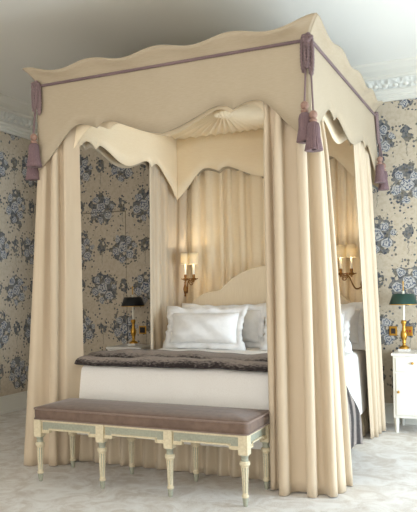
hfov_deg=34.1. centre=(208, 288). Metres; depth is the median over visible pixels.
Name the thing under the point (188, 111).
canopy bed
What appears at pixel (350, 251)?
wall sconce
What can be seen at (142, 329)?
switch plate
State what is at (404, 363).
nightstand
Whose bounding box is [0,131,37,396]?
wall
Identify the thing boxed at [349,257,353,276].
candle
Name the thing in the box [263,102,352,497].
curtain
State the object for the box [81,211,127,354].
door
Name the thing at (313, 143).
tassel
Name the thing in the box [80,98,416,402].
wall
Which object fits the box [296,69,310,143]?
tassel
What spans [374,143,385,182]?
tassel
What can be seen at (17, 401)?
baseboard
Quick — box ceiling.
[0,0,416,103]
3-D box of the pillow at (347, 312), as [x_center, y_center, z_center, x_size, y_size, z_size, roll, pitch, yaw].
[0.781,0.314,5.456,0.780,0.378,0.201,-1,0,26]
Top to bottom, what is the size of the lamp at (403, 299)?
0.592 m
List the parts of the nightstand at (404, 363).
leg, drawer, door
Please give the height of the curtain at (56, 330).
2.418 m
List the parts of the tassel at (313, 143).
cord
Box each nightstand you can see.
[106,344,150,350]
[391,350,416,432]
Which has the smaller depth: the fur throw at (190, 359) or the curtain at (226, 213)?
the fur throw at (190, 359)
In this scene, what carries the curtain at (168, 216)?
hanging from the canopy bed
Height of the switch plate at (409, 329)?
0.083 m
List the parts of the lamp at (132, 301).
lamp shade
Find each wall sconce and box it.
[181,253,197,296]
[336,244,361,289]
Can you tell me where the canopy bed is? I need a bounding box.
[22,13,383,480]
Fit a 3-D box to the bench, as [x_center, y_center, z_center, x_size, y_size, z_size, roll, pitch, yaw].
[-0.363,0.962,4.184,1.466,0.489,0.416,-1,0,24]
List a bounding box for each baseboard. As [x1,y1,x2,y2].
[0,391,26,414]
[385,403,416,424]
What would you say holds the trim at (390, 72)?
attached to the wall at (105, 187)
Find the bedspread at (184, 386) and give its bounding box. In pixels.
[77,347,367,449]
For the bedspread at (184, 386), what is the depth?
4.50 m
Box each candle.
[338,257,343,276]
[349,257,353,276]
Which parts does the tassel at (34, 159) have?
cord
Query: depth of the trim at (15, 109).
6.78 m
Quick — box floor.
[0,409,416,511]
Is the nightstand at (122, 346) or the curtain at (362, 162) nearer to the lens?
the curtain at (362, 162)
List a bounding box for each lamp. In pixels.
[121,286,144,345]
[389,281,416,351]
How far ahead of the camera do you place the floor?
4.10 m
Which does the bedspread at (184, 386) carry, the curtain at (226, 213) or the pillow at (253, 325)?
the pillow at (253, 325)
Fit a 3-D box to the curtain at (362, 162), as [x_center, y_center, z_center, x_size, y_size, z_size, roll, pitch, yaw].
[1.258,-0.034,5.372,0.151,2.418,0.753,-1,0,24]
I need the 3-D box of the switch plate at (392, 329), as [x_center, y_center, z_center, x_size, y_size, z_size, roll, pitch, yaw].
[1.605,0.368,5.912,0.068,0.083,0.012,-1,0,24]
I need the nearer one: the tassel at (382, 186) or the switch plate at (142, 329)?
the tassel at (382, 186)
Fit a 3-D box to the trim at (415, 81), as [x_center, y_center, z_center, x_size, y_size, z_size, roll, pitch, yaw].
[0.972,-1.743,6.069,5.670,0.072,0.036,-1,0,24]
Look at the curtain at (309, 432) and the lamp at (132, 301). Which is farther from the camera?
the lamp at (132, 301)
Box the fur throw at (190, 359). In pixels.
[74,349,362,448]
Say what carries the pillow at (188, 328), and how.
on the bedspread at (184, 386)
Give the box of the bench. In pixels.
[33,398,269,506]
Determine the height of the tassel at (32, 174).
0.463 m
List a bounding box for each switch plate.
[139,326,145,333]
[389,326,396,335]
[405,326,412,335]
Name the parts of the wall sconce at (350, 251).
lamp shade, lamp shade, arm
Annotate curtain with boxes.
[23,126,83,465]
[149,164,186,349]
[186,158,369,423]
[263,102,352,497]
[353,141,385,438]
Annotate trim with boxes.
[0,93,37,141]
[351,56,416,101]
[373,80,416,88]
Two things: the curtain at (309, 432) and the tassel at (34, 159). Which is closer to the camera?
the curtain at (309, 432)
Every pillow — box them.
[163,305,248,349]
[182,303,265,347]
[259,304,355,352]
[341,302,365,349]
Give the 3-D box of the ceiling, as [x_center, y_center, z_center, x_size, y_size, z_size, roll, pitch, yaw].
[-0.460,-1.912,2.892,6.540,0.100,7.785,-1,0,24]
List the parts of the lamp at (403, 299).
lamp shade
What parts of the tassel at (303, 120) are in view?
cord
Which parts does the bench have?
leg, apron panel, leg, leg, leg, apron panel, leg, leg, apron panel, leg, apron panel, leg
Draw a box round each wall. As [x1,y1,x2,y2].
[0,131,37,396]
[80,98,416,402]
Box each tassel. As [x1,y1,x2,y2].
[25,116,38,180]
[26,109,41,167]
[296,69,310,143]
[304,70,322,151]
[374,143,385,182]
[378,141,388,190]
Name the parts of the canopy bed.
cord trim, headboard, cord trim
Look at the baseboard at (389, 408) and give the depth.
5.91 m
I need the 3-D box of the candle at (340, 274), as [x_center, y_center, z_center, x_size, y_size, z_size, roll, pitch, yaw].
[1.103,-0.200,5.675,0.052,0.212,0.051,-1,0,24]
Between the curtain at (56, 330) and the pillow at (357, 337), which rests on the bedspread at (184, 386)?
the pillow at (357, 337)
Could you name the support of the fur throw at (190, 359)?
on the bedspread at (184, 386)
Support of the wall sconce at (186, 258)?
attached to the curtain at (226, 213)

